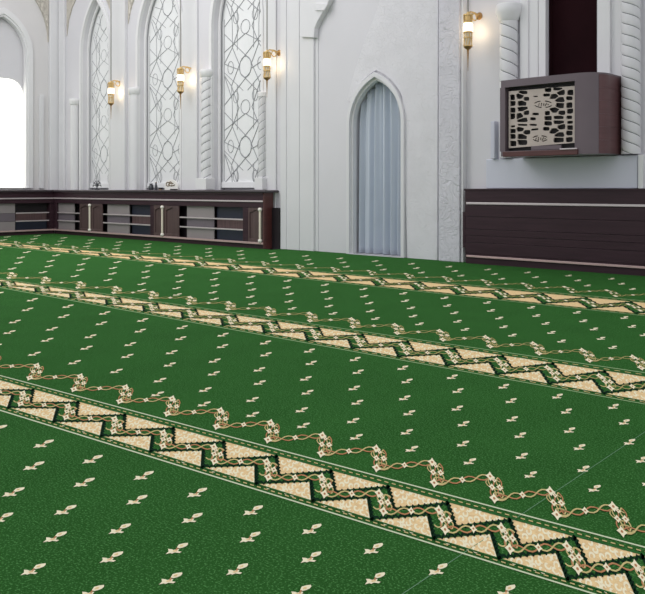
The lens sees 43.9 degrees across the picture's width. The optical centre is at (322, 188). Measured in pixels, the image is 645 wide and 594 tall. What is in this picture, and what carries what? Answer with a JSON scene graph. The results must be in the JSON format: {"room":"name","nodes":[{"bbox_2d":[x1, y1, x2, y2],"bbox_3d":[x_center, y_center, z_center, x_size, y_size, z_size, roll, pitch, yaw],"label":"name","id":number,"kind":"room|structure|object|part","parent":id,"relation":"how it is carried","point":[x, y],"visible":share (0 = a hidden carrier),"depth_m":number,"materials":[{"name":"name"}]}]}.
{"room":"mosque","nodes":[
{"label":"mosque","id":0,"kind":"room"},
{"bbox_2d":[0,0,47,189],"bbox_3d":[-8.245,-2.150,14.992,0.320,6.200,6.950,0,0,43],"label":"wall","id":1,"kind":"structure","parent":0,"point":[28,12],"depth_m":17.08,"materials":[{"name":"paint"}]},
{"bbox_2d":[0,7,32,187],"bbox_3d":[-6.665,-1.886,16.596,0.260,3.732,1.271,0,0,43],"label":"window","id":2,"kind":"structure","parent":1,"relation":"in","point":[16,49],"depth_m":16.90,"materials":[{"name":"paint"}]},
{"bbox_3d":[-6.722,-1.168,16.675,0.010,2.296,0.992,0,0,43],"label":"pane","id":3,"kind":"part","parent":2,"relation":"part of","materials":[{"name":"white glass"}]},
{"bbox_3d":[-6.735,-1.830,16.660,0.070,3.619,1.091,0,0,43],"label":"head panel","id":4,"kind":"part","parent":2,"relation":"part of","materials":[{"name":"paint"}]},
{"bbox_2d":[39,95,43,188],"bbox_3d":[-6.024,-1.013,17.140,0.050,2.006,0.103,0,0,43],"label":"trim","id":5,"kind":"structure","parent":1,"relation":"attached to","point":[41,97],"depth_m":17.12,"materials":[{"name":"paint"}]},
{"bbox_2d":[35,0,48,41],"bbox_3d":[-6.590,-4.211,16.527,0.045,2.078,1.984,0,0,43],"label":"trim","id":6,"kind":"structure","parent":1,"relation":"attached to","point":[43,5],"depth_m":17.19,"materials":[{"name":"beige paint"}]},
{"bbox_2d":[48,0,58,232],"bbox_3d":[-5.818,-2.150,17.328,0.100,6.200,0.220,0,0,43],"label":"trim","id":7,"kind":"structure","parent":1,"relation":"attached to","point":[53,44],"depth_m":17.27,"materials":[{"name":"paint"}]},
{"bbox_2d":[66,0,644,259],"bbox_3d":[1.798,-2.150,10.726,20.850,6.200,0.340,0,0,43],"label":"wall","id":8,"kind":"structure","parent":0,"point":[343,31],"depth_m":11.99,"materials":[{"name":"paint"}]},
{"bbox_2d":[59,0,65,189],"bbox_3d":[-5.618,-2.150,17.263,0.229,6.200,0.050,0,0,43],"label":"trim","id":9,"kind":"structure","parent":8,"relation":"attached to","point":[62,3],"depth_m":17.20,"materials":[{"name":"paint"}]},
{"bbox_2d":[66,0,75,35],"bbox_3d":[-5.224,-4.265,16.922,0.701,1.970,0.020,0,0,43],"label":"trim","id":10,"kind":"structure","parent":8,"relation":"attached to","point":[69,3],"depth_m":17.10,"materials":[{"name":"beige paint"}]},
{"bbox_2d":[79,0,109,189],"bbox_3d":[-4.605,-1.992,16.409,1.250,4.085,0.180,0,0,43],"label":"trim","id":11,"kind":"structure","parent":8,"relation":"attached to","point":[101,4],"depth_m":16.70,"materials":[{"name":"white paint"}]},
{"bbox_2d":[90,8,107,187],"bbox_3d":[-4.504,-1.955,16.520,1.030,3.870,0.080,0,0,43],"label":"lattice screen","id":12,"kind":"object","parent":8,"relation":"attached to","point":[98,57],"visible":0.59,"depth_m":16.63,"materials":[{"name":"white"}]},
{"bbox_3d":[-4.521,-0.070,16.502,1.010,0.100,0.030,0,0,43],"label":"sill rail","id":13,"kind":"part","parent":12,"relation":"part of","materials":[{"name":"white"}]},
{"bbox_2d":[107,0,119,108],"bbox_3d":[-4.040,-3.277,15.626,0.133,3.845,0.331,0,0,43],"label":"wall sconce","id":14,"kind":"object","parent":8,"relation":"attached to","point":[111,83],"visible":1,"depth_m":15.54,"materials":[{"name":"gold metal"}]},
{"bbox_3d":[-4.111,-3.647,15.549,0.020,3.105,0.020,0,0,-25],"label":"rod","id":15,"kind":"part","parent":14,"relation":"part of","materials":[{"name":"metal"}]},
{"bbox_3d":[-4.111,-1.905,15.549,0.123,0.110,0.121,0,0,43],"label":"glass","id":16,"kind":"part","parent":14,"relation":"part of","materials":[{"name":"white glass"}]},
{"bbox_3d":[-4.111,-2.032,15.549,0.133,0.145,0.119,0,0,43],"label":"crown","id":17,"kind":"part","parent":14,"relation":"part of","materials":[{"name":"gold metal"}]},
{"bbox_2d":[110,0,126,189],"bbox_3d":[-4.023,-2.150,15.787,0.506,6.200,0.070,0,0,43],"label":"trim","id":18,"kind":"structure","parent":8,"relation":"attached to","point":[118,113],"depth_m":15.70,"materials":[{"name":"paint"}]},
{"bbox_2d":[128,0,133,23],"bbox_3d":[-3.676,-4.234,15.503,0.309,2.033,0.020,0,0,43],"label":"trim","id":19,"kind":"structure","parent":8,"relation":"attached to","point":[130,2],"depth_m":15.56,"materials":[{"name":"beige paint"}]},
{"bbox_2d":[135,0,181,189],"bbox_3d":[-3.003,-2.038,14.940,1.504,4.175,0.180,0,0,43],"label":"trim","id":20,"kind":"structure","parent":8,"relation":"attached to","point":[177,2],"depth_m":15.33,"materials":[{"name":"white paint"}]},
{"bbox_2d":[147,0,178,187],"bbox_3d":[-2.901,-2.000,15.050,1.284,3.960,0.080,0,0,43],"label":"lattice screen","id":21,"kind":"object","parent":8,"relation":"attached to","point":[163,32],"visible":0.8,"depth_m":15.13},
{"bbox_3d":[-2.918,-0.070,15.032,1.264,0.100,0.030,0,0,43],"label":"sill rail","id":22,"kind":"part","parent":21,"relation":"part of","materials":[{"name":"white"}]},
{"bbox_2d":[177,0,190,108],"bbox_3d":[-2.427,-3.301,14.146,0.133,3.798,0.331,0,0,43],"label":"wall sconce","id":23,"kind":"object","parent":8,"relation":"attached to","point":[180,71],"visible":1,"depth_m":14.05,"materials":[{"name":"gold metal"}]},
{"bbox_3d":[-2.497,-3.671,14.069,0.020,3.058,0.020,0,0,-25],"label":"rod","id":24,"kind":"part","parent":23,"relation":"part of","materials":[{"name":"metal"}]},
{"bbox_3d":[-2.497,-1.952,14.069,0.123,0.110,0.121,0,0,43],"label":"glass","id":25,"kind":"part","parent":23,"relation":"part of","materials":[{"name":"white glass"}]},
{"bbox_3d":[-2.497,-2.079,14.069,0.133,0.145,0.119,0,0,43],"label":"crown","id":26,"kind":"part","parent":23,"relation":"part of","materials":[{"name":"gold metal"}]},
{"bbox_2d":[182,0,197,189],"bbox_3d":[-2.361,-2.150,14.283,0.414,6.200,0.040,0,0,43],"label":"trim","id":27,"kind":"structure","parent":8,"relation":"attached to","point":[189,7],"depth_m":14.25,"materials":[{"name":"paint"}]},
{"bbox_2d":[209,0,265,189],"bbox_3d":[-1.401,-2.038,13.470,1.449,4.175,0.180,0,0,43],"label":"trim","id":28,"kind":"structure","parent":8,"relation":"attached to","point":[213,2],"depth_m":13.85,"materials":[{"name":"white paint"}]},
{"bbox_2d":[221,0,260,187],"bbox_3d":[-1.299,-2.000,13.581,1.229,3.960,0.080,0,0,43],"label":"lattice screen","id":29,"kind":"object","parent":8,"relation":"attached to","point":[241,19],"visible":0.83,"depth_m":13.64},
{"bbox_3d":[-1.316,-0.070,13.562,1.209,0.100,0.030,0,0,43],"label":"sill rail","id":30,"kind":"part","parent":29,"relation":"part of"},
{"bbox_2d":[266,0,276,207],"bbox_3d":[-0.824,-2.150,12.880,0.232,6.200,0.030,0,0,43],"label":"trim","id":31,"kind":"structure","parent":8,"relation":"attached to","point":[271,90],"depth_m":12.84,"materials":[{"name":"paint"}]},
{"bbox_2d":[263,0,279,86],"bbox_3d":[-0.802,-3.320,12.656,0.133,3.761,0.331,0,0,43],"label":"wall sconce","id":32,"kind":"object","parent":8,"relation":"attached to","point":[267,54],"visible":1,"depth_m":12.57,"materials":[{"name":"gold metal"}]},
{"bbox_3d":[-0.873,-3.689,12.579,0.020,3.021,0.020,0,0,20],"label":"rod","id":33,"kind":"part","parent":32,"relation":"part of","materials":[{"name":"metal"}]},
{"bbox_3d":[-0.873,-1.989,12.579,0.123,0.110,0.121,0,0,43],"label":"glass","id":34,"kind":"part","parent":32,"relation":"part of","materials":[{"name":"white glass"}]},
{"bbox_3d":[-0.873,-2.116,12.579,0.133,0.145,0.119,0,0,43],"label":"crown","id":35,"kind":"part","parent":32,"relation":"part of","materials":[{"name":"gold metal"}]},
{"bbox_3d":[-0.790,-2.151,12.669,0.024,0.120,0.258,0,0,43],"label":"arm","id":36,"kind":"part","parent":32,"relation":"part of","materials":[{"name":"gold metal"}]},
{"bbox_2d":[280,0,317,250],"bbox_3d":[-0.364,-2.150,12.432,0.760,6.200,0.081,0,0,43],"label":"pillar","id":37,"kind":"structure","parent":8,"relation":"attached to","point":[298,54],"depth_m":12.43,"materials":[{"name":"paint"}]},
{"bbox_2d":[301,0,333,37],"bbox_3d":[-0.088,-3.774,12.141,0.612,2.951,0.125,0,0,43],"label":"trim","id":38,"kind":"structure","parent":8,"relation":"attached to","point":[313,12],"depth_m":12.16,"materials":[{"name":"paint"}]},
{"bbox_2d":[346,72,406,257],"bbox_3d":[0.777,-0.356,11.422,1.048,2.613,0.135,0,0,43],"label":"trim","id":39,"kind":"structure","parent":8,"relation":"attached to","point":[368,82],"depth_m":11.69,"materials":[{"name":"paint"}]},
{"bbox_2d":[359,82,400,254],"bbox_3d":[0.885,-0.325,11.541,0.930,2.526,0.163,0,0,43],"label":"curtain","id":40,"kind":"object","parent":8,"relation":"hanging from","point":[380,123],"visible":0.74,"depth_m":11.59,"materials":[{"name":"fabric"}]},
{"bbox_2d":[347,0,438,259],"bbox_3d":[0.963,-1.033,11.238,1.604,3.966,0.035,0,0,43],"label":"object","id":41,"kind":"structure","parent":8,"relation":"attached to","point":[401,43],"depth_m":10.93,"materials":[{"name":"white paint"}]},
{"bbox_2d":[439,0,460,261],"bbox_3d":[1.694,-2.150,10.510,0.326,6.200,0.120,0,0,43],"label":"pillar","id":42,"kind":"structure","parent":8,"relation":"attached to","point":[449,10],"depth_m":10.46,"materials":[{"name":"paint"}]},
{"bbox_2d":[461,0,466,261],"bbox_3d":[1.837,-2.150,10.399,0.033,6.200,0.090,0,0,43],"label":"trim","id":43,"kind":"structure","parent":8,"relation":"attached to","point":[463,2],"depth_m":10.37,"materials":[{"name":"white paint"}]},
{"bbox_2d":[463,0,481,59],"bbox_3d":[1.907,-3.344,10.171,0.133,3.712,0.331,0,0,43],"label":"wall sconce","id":44,"kind":"object","parent":8,"relation":"attached to","point":[468,19],"visible":1,"depth_m":10.06,"materials":[{"name":"gold metal"}]},
{"bbox_3d":[1.836,-2.038,10.094,0.123,0.110,0.121,0,0,43],"label":"glass","id":45,"kind":"part","parent":44,"relation":"part of","materials":[{"name":"white glass"}]},
{"bbox_3d":[1.836,-2.165,10.094,0.133,0.145,0.119,0,0,43],"label":"crown","id":46,"kind":"part","parent":44,"relation":"part of","materials":[{"name":"gold metal"}]},
{"bbox_3d":[1.919,-2.200,10.185,0.024,0.120,0.258,0,0,43],"label":"arm","id":47,"kind":"part","parent":44,"relation":"part of","materials":[{"name":"gold metal"}]},
{"bbox_3d":[2.010,-2.223,10.284,0.100,0.100,0.024,0,0,43],"label":"wall plate","id":48,"kind":"part","parent":44,"relation":"part of","materials":[{"name":"gold metal"}]},
{"bbox_2d":[500,72,622,157],"bbox_3d":[2.728,-0.818,9.180,1.202,0.893,0.697,0,0,43],"label":"balcony","id":49,"kind":"object","parent":8,"relation":"attached to","point":[573,114],"visible":1,"depth_m":8.92,"materials":[{"name":"grey paint"}]},
{"bbox_3d":[2.446,-0.403,9.012,0.910,0.062,0.050,0,0,43],"label":"sill","id":50,"kind":"part","parent":49,"relation":"part of","materials":[{"name":"red wood"}]},
{"bbox_3d":[2.519,-0.466,9.000,0.364,0.045,0.030,0,0,43],"label":"rail","id":51,"kind":"part","parent":49,"relation":"part of","materials":[{"name":"grey paint"}]},
{"bbox_2d":[520,0,621,157],"bbox_3d":[2.905,-2.650,9.432,1.260,5.200,0.070,0,0,43],"label":"trim","id":52,"kind":"structure","parent":8,"relation":"attached to","point":[534,13],"depth_m":9.61,"materials":[{"name":"white paint"}]},
{"bbox_2d":[549,0,596,75],"bbox_3d":[3.033,-2.598,9.559,0.632,4.085,0.150,0,0,43],"label":"wood panel","id":53,"kind":"object","parent":8,"relation":"attached to","point":[572,23],"visible":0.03,"depth_m":9.54,"materials":[{"name":"brown wood"}]},
{"bbox_3d":[2.993,-2.598,9.515,0.632,4.085,0.030,0,0,43],"label":"frame","id":54,"kind":"part","parent":53,"relation":"part of","materials":[{"name":"red wood"}]},
{"bbox_3d":[-2.558,1.085,5.976,20.850,0.229,13.350,0,0,43],"label":"floor","id":55,"kind":"structure","parent":0,"visible":0},
{"bbox_2d":[0,192,53,235],"bbox_3d":[-6.895,0.514,15.959,0.322,0.912,3.200,0,0,43],"label":"base cabinet","id":56,"kind":"object","parent":55,"relation":"on","point":[21,213],"visible":1,"depth_m":16.65,"materials":[{"name":"brown wood"}]},
{"bbox_3d":[-6.645,0.395,16.100,0.020,0.200,0.947,0,0,43],"label":"sliding panel","id":57,"kind":"part","parent":56,"relation":"part of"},
{"bbox_3d":[-6.645,0.582,16.100,0.020,0.164,0.947,0,0,43],"label":"sliding panel","id":58,"kind":"part","parent":56,"relation":"part of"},
{"bbox_3d":[-6.645,0.760,16.100,0.020,0.180,0.947,0,0,43],"label":"sliding panel","id":59,"kind":"part","parent":56,"relation":"part of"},
{"bbox_2d":[0,190,52,191],"bbox_3d":[-6.812,0.038,16.041,0.367,0.040,3.458,0,0,43],"label":"countertop","id":60,"kind":"structure","parent":56,"relation":"on","point":[0,190],"depth_m":16.53,"materials":[{"name":"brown wood"}]},
{"bbox_3d":[-6.115,0.396,16.782,0.020,0.203,0.693,0,0,43],"label":"panel","id":61,"kind":"part","parent":56,"relation":"part of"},
{"bbox_3d":[-6.115,0.581,16.782,0.020,0.155,0.693,0,0,43],"label":"panel","id":62,"kind":"part","parent":56,"relation":"part of","materials":[{"name":"brown wood"}]},
{"bbox_3d":[-6.115,0.757,16.782,0.020,0.186,0.693,0,0,43],"label":"panel","id":63,"kind":"part","parent":56,"relation":"part of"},
{"bbox_3d":[-6.048,0.498,16.693,0.018,0.024,0.733,0,0,43],"label":"rail","id":64,"kind":"part","parent":56,"relation":"part of","materials":[{"name":"silver metal"}]},
{"bbox_3d":[-6.048,0.664,16.693,0.018,0.024,0.733,0,0,43],"label":"rail","id":65,"kind":"part","parent":56,"relation":"part of","materials":[{"name":"silver metal"}]},
{"bbox_2d":[53,192,91,235],"bbox_3d":[-5.123,0.514,16.581,1.470,0.912,0.247,0,0,43],"label":"base cabinet","id":66,"kind":"object","parent":55,"relation":"on","point":[72,210],"visible":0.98,"depth_m":16.61,"materials":[{"name":"brown wood"}]},
{"bbox_3d":[-5.656,0.573,17.012,0.103,0.555,0.052,0,0,43],"label":"post","id":67,"kind":"part","parent":66,"relation":"part of","materials":[{"name":"brown wood"}]},
{"bbox_3d":[-5.365,0.395,16.781,0.638,0.200,0.020,0,0,43],"label":"sliding panel","id":68,"kind":"part","parent":66,"relation":"part of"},
{"bbox_3d":[-5.365,0.582,16.781,0.638,0.164,0.020,0,0,43],"label":"sliding panel","id":69,"kind":"part","parent":66,"relation":"part of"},
{"bbox_3d":[-5.365,0.760,16.781,0.638,0.180,0.020,0,0,43],"label":"sliding panel","id":70,"kind":"part","parent":66,"relation":"part of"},
{"bbox_3d":[-4.784,0.573,16.205,0.463,0.555,0.033,0,0,43],"label":"door","id":71,"kind":"part","parent":66,"relation":"part of","materials":[{"name":"brown wood"}]},
{"bbox_2d":[91,192,164,241],"bbox_3d":[-3.688,0.514,15.265,2.418,0.912,0.247,0,0,43],"label":"base cabinet","id":72,"kind":"object","parent":55,"relation":"on","point":[123,215],"visible":0.98,"depth_m":15.22,"materials":[{"name":"brown wood"}]},
{"bbox_3d":[-4.473,0.573,15.920,0.375,0.555,0.033,0,0,43],"label":"door","id":73,"kind":"part","parent":72,"relation":"part of","materials":[{"name":"brown wood"}]},
{"bbox_3d":[-3.945,0.395,15.478,0.750,0.200,0.020,0,0,43],"label":"sliding panel","id":74,"kind":"part","parent":72,"relation":"part of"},
{"bbox_3d":[-3.945,0.582,15.478,0.750,0.164,0.020,0,0,43],"label":"sliding panel","id":75,"kind":"part","parent":72,"relation":"part of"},
{"bbox_3d":[-3.945,0.760,15.478,0.750,0.180,0.020,0,0,43],"label":"sliding panel","id":76,"kind":"part","parent":72,"relation":"part of","materials":[{"name":"grey"}]},
{"bbox_3d":[-3.741,0.498,15.238,1.585,0.024,0.018,0,0,43],"label":"rail","id":77,"kind":"part","parent":72,"relation":"part of","materials":[{"name":"silver metal"}]},
{"bbox_3d":[-3.741,0.664,15.238,1.585,0.024,0.018,0,0,43],"label":"rail","id":78,"kind":"part","parent":72,"relation":"part of","materials":[{"name":"silver metal"}]},
{"bbox_3d":[-3.358,0.396,15.008,0.710,0.203,0.020,0,0,43],"label":"panel","id":79,"kind":"part","parent":72,"relation":"part of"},
{"bbox_3d":[-3.358,0.581,15.008,0.710,0.155,0.020,0,0,43],"label":"panel","id":80,"kind":"part","parent":72,"relation":"part of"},
{"bbox_3d":[-3.358,0.757,15.008,0.710,0.186,0.020,0,0,43],"label":"panel","id":81,"kind":"part","parent":72,"relation":"part of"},
{"bbox_3d":[-3.110,0.573,14.677,0.104,0.555,0.052,0,0,43],"label":"post","id":82,"kind":"part","parent":72,"relation":"part of","materials":[{"name":"brown wood"}]},
{"bbox_3d":[-2.952,0.573,14.525,0.334,0.555,0.033,0,0,43],"label":"door","id":83,"kind":"part","parent":72,"relation":"part of","materials":[{"name":"brown wood"}]},
{"bbox_2d":[164,192,279,249],"bbox_3d":[-1.750,0.514,13.533,2.774,0.912,0.314,0,0,43],"label":"base cabinet","id":84,"kind":"object","parent":55,"relation":"on","point":[245,220],"visible":1,"depth_m":13.39,"materials":[{"name":"brown wood"}]},
{"bbox_2d":[53,190,278,192],"bbox_3d":[-3.230,0.038,14.895,6.602,0.040,0.307,0,0,43],"label":"countertop","id":85,"kind":"structure","parent":84,"relation":"on","point":[223,191],"depth_m":14.03,"materials":[{"name":"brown wood"}]},
{"bbox_2d":[69,98,78,189],"bbox_3d":[-5.211,-0.940,16.843,0.250,1.910,0.250,0,0,43],"label":"column","id":86,"kind":"structure","parent":85,"relation":"on","point":[74,102],"depth_m":16.76,"materials":[{"name":"stone"}]},
{"bbox_2d":[93,181,100,189],"bbox_3d":[-4.565,-0.078,16.197,0.314,0.192,0.100,0,0,43],"label":"ornament","id":87,"kind":"object","parent":85,"relation":"on","point":[96,183],"visible":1,"depth_m":16.18,"materials":[{"name":"metal"}]},
{"bbox_2d":[128,87,140,189],"bbox_3d":[-3.614,-0.963,15.378,0.250,1.956,0.250,0,0,43],"label":"column","id":88,"kind":"structure","parent":85,"relation":"on","point":[133,92],"depth_m":15.29,"materials":[{"name":"stone"}]},
{"bbox_2d":[148,184,153,189],"bbox_3d":[-3.203,-0.042,14.940,0.100,0.120,0.116,0,0,-12],"label":"jug","id":89,"kind":"object","parent":85,"relation":"on","point":[151,186],"visible":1,"depth_m":14.91,"materials":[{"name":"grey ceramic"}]},
{"bbox_2d":[165,179,178,189],"bbox_3d":[-2.751,-0.077,14.506,0.397,0.191,0.062,0,0,43],"label":"plaque","id":90,"kind":"object","parent":85,"relation":"on","point":[171,184],"visible":1,"depth_m":14.49,"materials":[{"name":"white ceramic"}]},
{"bbox_2d":[196,69,214,189],"bbox_3d":[-2.011,-1.027,13.901,0.284,2.083,0.273,0,0,43],"label":"column","id":91,"kind":"structure","parent":85,"relation":"on","point":[205,182],"depth_m":13.81,"materials":[{"name":"stone"}]},
{"bbox_2d":[254,91,266,189],"bbox_3d":[-0.980,-0.780,12.977,0.189,1.589,0.172,0,0,43],"label":"column","id":92,"kind":"structure","parent":85,"relation":"on","point":[260,183],"depth_m":12.92,"materials":[{"name":"stone"}]},
{"bbox_3d":[-2.677,0.573,14.272,0.408,0.555,0.033,0,0,43],"label":"door","id":93,"kind":"part","parent":84,"relation":"part of","materials":[{"name":"brown wood"}]},
{"bbox_3d":[-2.099,0.395,13.786,0.734,0.200,0.020,0,0,43],"label":"sliding panel","id":94,"kind":"part","parent":84,"relation":"part of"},
{"bbox_3d":[-2.099,0.582,13.786,0.734,0.164,0.020,0,0,43],"label":"sliding panel","id":95,"kind":"part","parent":84,"relation":"part of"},
{"bbox_3d":[-2.099,0.760,13.786,0.734,0.180,0.020,0,0,43],"label":"sliding panel","id":96,"kind":"part","parent":84,"relation":"part of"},
{"bbox_3d":[-1.901,0.498,13.550,1.672,0.024,0.018,0,0,43],"label":"rail","id":97,"kind":"part","parent":84,"relation":"part of","materials":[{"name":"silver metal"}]},
{"bbox_3d":[-1.901,0.664,13.550,1.672,0.024,0.018,0,0,43],"label":"rail","id":98,"kind":"part","parent":84,"relation":"part of","materials":[{"name":"silver metal"}]},
{"bbox_3d":[-1.502,0.396,13.306,0.755,0.203,0.020,0,0,43],"label":"panel","id":99,"kind":"part","parent":84,"relation":"part of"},
{"bbox_3d":[-1.502,0.581,13.306,0.755,0.155,0.020,0,0,43],"label":"panel","id":100,"kind":"part","parent":84,"relation":"part of","materials":[{"name":"brown wood"}]},
{"bbox_3d":[-1.502,0.757,13.306,0.755,0.186,0.020,0,0,43],"label":"panel","id":101,"kind":"part","parent":84,"relation":"part of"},
{"bbox_3d":[-1.230,0.573,12.953,0.122,0.555,0.052,0,0,43],"label":"post","id":102,"kind":"part","parent":84,"relation":"part of","materials":[{"name":"brown wood"}]},
{"bbox_3d":[-1.054,0.573,12.784,0.367,0.555,0.033,0,0,43],"label":"door","id":103,"kind":"part","parent":84,"relation":"part of","materials":[{"name":"brown wood"}]},
{"bbox_2d":[0,234,644,593],"bbox_3d":[-2.438,0.958,5.729,20.138,0.024,12.748,0,0,43],"label":"carpet","id":104,"kind":"object","parent":55,"relation":"on","point":[176,418],"visible":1,"depth_m":3.31,"materials":[{"name":"green carpet"}]},
{"bbox_2d":[463,189,644,275],"bbox_3d":[5.523,0.483,6.954,9.965,0.974,0.181,0,0,43],"label":"wall paneling","id":105,"kind":"structure","parent":55,"relation":"on","point":[583,230],"depth_m":9.39,"materials":[{"name":"brown wood"}]},
{"bbox_3d":[1.844,0.522,10.289,0.034,0.455,0.102,0,0,43],"label":"panel","id":106,"kind":"part","parent":105,"relation":"part of","materials":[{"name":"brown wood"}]},
{"bbox_2d":[486,121,644,188],"bbox_3d":[2.813,-0.425,9.440,1.974,0.840,0.177,0,0,43],"label":"wall","id":107,"kind":"structure","parent":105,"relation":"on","point":[619,171],"depth_m":9.37,"materials":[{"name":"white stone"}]},
{"bbox_2d":[496,2,520,157],"bbox_3d":[2.314,-1.338,9.927,0.322,1.902,0.322,0,0,43],"label":"column","id":108,"kind":"structure","parent":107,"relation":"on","point":[508,13],"depth_m":9.83,"materials":[{"name":"stone"}]},
{"bbox_2d":[621,0,640,153],"bbox_3d":[3.421,-2.668,8.871,0.273,4.563,0.273,0,0,43],"label":"column","id":109,"kind":"structure","parent":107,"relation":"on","point":[631,9],"depth_m":8.79,"materials":[{"name":"stone"}]}
]}

